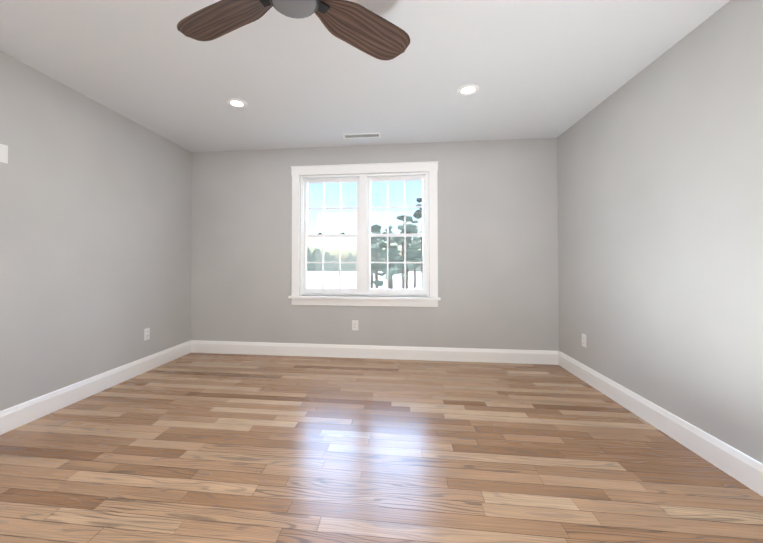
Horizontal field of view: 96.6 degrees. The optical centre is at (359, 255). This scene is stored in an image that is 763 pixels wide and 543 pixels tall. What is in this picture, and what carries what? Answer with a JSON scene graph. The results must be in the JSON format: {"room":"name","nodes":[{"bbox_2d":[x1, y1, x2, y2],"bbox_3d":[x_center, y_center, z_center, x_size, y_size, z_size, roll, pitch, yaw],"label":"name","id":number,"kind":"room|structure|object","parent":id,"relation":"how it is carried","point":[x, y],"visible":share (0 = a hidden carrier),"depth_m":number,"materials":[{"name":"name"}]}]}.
{"room":"empty bedroom","nodes":[
{"label":"empty bedroom","id":0,"kind":"room"},
{"bbox_2d":[0,51,191,410],"bbox_3d":[-2.421,-0.097,1.678,0.150,2.440,5.280,0,-1,7],"label":"wall","id":1,"kind":"structure","parent":0,"point":[95,232],"depth_m":2.71,"materials":[{"name":"grey paint"}]},
{"bbox_2d":[0,144,7,163],"bbox_3d":[-2.285,-0.658,2.165,0.007,0.116,0.072,0,-1,7],"label":"switch plate","id":2,"kind":"object","parent":1,"relation":"attached to","point":[3,153],"visible":1,"depth_m":2.18,"materials":[{"name":"white plastic"}]},
{"bbox_2d":[0,340,191,434],"bbox_3d":[-2.338,1.051,1.647,0.016,0.145,4.980,0,-1,7],"label":"baseboard","id":3,"kind":"structure","parent":1,"relation":"attached to","point":[11,418],"depth_m":2.69,"materials":[{"name":"white paint"}]},
{"bbox_2d":[144,328,149,340],"bbox_3d":[-2.134,0.785,3.410,0.008,0.116,0.072,0,-1,7],"label":"electrical outlet","id":4,"kind":"object","parent":1,"relation":"attached to","point":[146,333],"visible":1,"depth_m":3.40,"materials":[{"name":"white plastic"}]},
{"bbox_2d":[0,0,729,151],"bbox_3d":[-0.251,-1.396,1.445,4.520,0.150,5.280,0,-1,7],"label":"ceiling","id":5,"kind":"structure","parent":0,"point":[532,69],"depth_m":2.32,"materials":[{"name":"white paint"}]},
{"bbox_2d":[226,98,247,107],"bbox_3d":[-1.038,-1.290,2.875,0.172,0.009,0.172,0,-1,7],"label":"recessed light","id":6,"kind":"object","parent":5,"relation":"in","point":[235,103],"visible":1,"depth_m":2.86,"materials":[{"name":"white paint"}]},
{"bbox_2d":[177,0,409,59],"bbox_3d":[-0.340,-1.190,1.356,1.102,0.265,1.087,0,-1,7],"label":"fan","id":7,"kind":"object","parent":5,"relation":"hanging from","point":[363,29],"visible":1,"depth_m":1.59,"materials":[{"name":"brown wood"}]},
{"bbox_2d":[342,132,380,138],"bbox_3d":[0.025,-1.278,3.605,0.400,0.008,0.130,0,-1,7],"label":"ceiling vent","id":8,"kind":"object","parent":5,"relation":"in","point":[362,135],"visible":0.98,"depth_m":3.60,"materials":[{"name":"white metal"}]},
{"bbox_2d":[456,84,479,95],"bbox_3d":[0.849,-1.294,2.652,0.172,0.009,0.172,0,-1,7],"label":"recessed light","id":9,"kind":"object","parent":5,"relation":"in","point":[468,89],"visible":1,"depth_m":2.64,"materials":[{"name":"white paint"}]},
{"bbox_2d":[190,138,558,350],"bbox_3d":[0.051,-0.055,3.968,4.220,2.440,0.150,0,-1,7],"label":"wall","id":10,"kind":"structure","parent":0,"point":[498,284],"depth_m":3.82,"materials":[{"name":"grey paint"}]},
{"bbox_2d":[352,320,357,329],"bbox_3d":[-0.048,0.794,3.884,0.072,0.116,0.008,0,-1,7],"label":"electrical outlet","id":11,"kind":"object","parent":10,"relation":"attached to","point":[354,324],"visible":1,"depth_m":3.88,"materials":[{"name":"white plastic"}]},
{"bbox_2d":[288,161,440,306],"bbox_3d":[0.049,-0.242,3.961,1.730,1.627,0.230,0,-1,7],"label":"window","id":12,"kind":"structure","parent":10,"relation":"in","point":[363,293],"depth_m":3.91,"materials":[{"name":"white paint"}]},
{"bbox_2d":[192,340,555,364],"bbox_3d":[0.046,1.091,3.864,4.170,0.145,0.016,0,-1,7],"label":"baseboard","id":13,"kind":"structure","parent":10,"relation":"attached to","point":[198,346],"depth_m":3.84,"materials":[{"name":"white paint"}]},
{"bbox_2d":[0,353,762,542],"bbox_3d":[-0.251,1.179,1.398,4.520,0.120,5.280,0,-1,7],"label":"floor","id":14,"kind":"structure","parent":0,"point":[212,448],"depth_m":1.84,"materials":[{"name":"brown wood"}]},
{"bbox_2d":[557,0,762,463],"bbox_3d":[1.919,-0.106,1.164,0.150,2.440,5.280,0,-1,7],"label":"wall","id":15,"kind":"structure","parent":0,"point":[660,210],"depth_m":2.07,"materials":[{"name":"grey paint"}]},
{"bbox_2d":[582,333,586,347],"bbox_3d":[2.074,0.780,3.134,0.008,0.116,0.072,0,-1,7],"label":"electrical outlet","id":16,"kind":"object","parent":15,"relation":"attached to","point":[584,340],"visible":1,"depth_m":3.12,"materials":[{"name":"white plastic"}]},
{"bbox_2d":[556,351,762,496],"bbox_3d":[1.837,1.041,1.153,0.016,0.145,4.980,0,-1,7],"label":"baseboard","id":17,"kind":"structure","parent":15,"relation":"attached to","point":[741,467],"depth_m":2.05,"materials":[{"name":"white paint"}]},
{"label":"outside","id":18,"kind":"structure","parent":0,"visible":0},
{"bbox_2d":[307,247,420,271],"bbox_3d":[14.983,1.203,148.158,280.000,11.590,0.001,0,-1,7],"label":"trees","id":19,"kind":"object","parent":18,"point":[317,255],"depth_m":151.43,"materials":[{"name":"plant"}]},
{"bbox_2d":[307,271,421,288],"bbox_3d":[10.284,6.221,108.337,300.000,0.300,300.000,0,-1,7],"label":"ground","id":20,"kind":"structure","parent":18,"point":[318,282],"depth_m":75.86,"materials":[{"name":"white snow"}]},
{"bbox_2d":[355,224,391,287],"bbox_3d":[1.030,1.173,22.939,2.536,6.678,2.279,0,-1,7],"label":"tree","id":21,"kind":"object","parent":20,"relation":"on","point":[377,283],"depth_m":22.65,"materials":[{"name":"green plant"}]},
{"bbox_2d":[371,231,383,287],"bbox_3d":[1.502,0.718,36.833,2.540,8.095,2.894,0,-1,7],"label":"tree","id":22,"kind":"object","parent":20,"relation":"on","point":[372,256],"depth_m":36.77,"materials":[{"name":"green plant"}]},
{"bbox_2d":[382,228,394,288],"bbox_3d":[3.938,0.320,48.807,3.064,9.328,2.817,0,-1,7],"label":"tree","id":23,"kind":"object","parent":20,"relation":"on","point":[386,259],"depth_m":48.56,"materials":[{"name":"green plant"}]},
{"bbox_2d":[378,225,401,288],"bbox_3d":[2.655,0.952,29.653,2.565,7.364,2.090,0,-1,7],"label":"tree","id":24,"kind":"object","parent":20,"relation":"on","point":[394,250],"depth_m":29.36,"materials":[{"name":"green plant"}]},
{"bbox_2d":[381,215,422,288],"bbox_3d":[2.577,0.997,20.768,2.622,6.951,2.217,0,-1,7],"label":"tree","id":25,"kind":"object","parent":20,"relation":"on","point":[410,251],"depth_m":20.50,"materials":[{"name":"green plant"}]},
{"bbox_2d":[395,224,410,288],"bbox_3d":[5.704,0.537,39.394,3.080,8.550,3.445,0,-1,7],"label":"tree","id":26,"kind":"object","parent":20,"relation":"on","point":[406,267],"depth_m":39.31,"materials":[{"name":"green plant"}]},
{"bbox_2d":[406,224,419,287],"bbox_3d":[8.596,-0.048,54.161,2.840,10.258,3.475,0,-1,7],"label":"tree","id":27,"kind":"object","parent":20,"relation":"on","point":[413,225],"depth_m":53.96,"materials":[{"name":"green plant"}]},
{"bbox_2d":[409,198,422,288],"bbox_3d":[5.094,0.103,25.472,2.740,8.909,3.135,0,-1,7],"label":"tree","id":28,"kind":"object","parent":20,"relation":"on","point":[417,239],"depth_m":25.44,"materials":[{"name":"green plant"}]}
]}

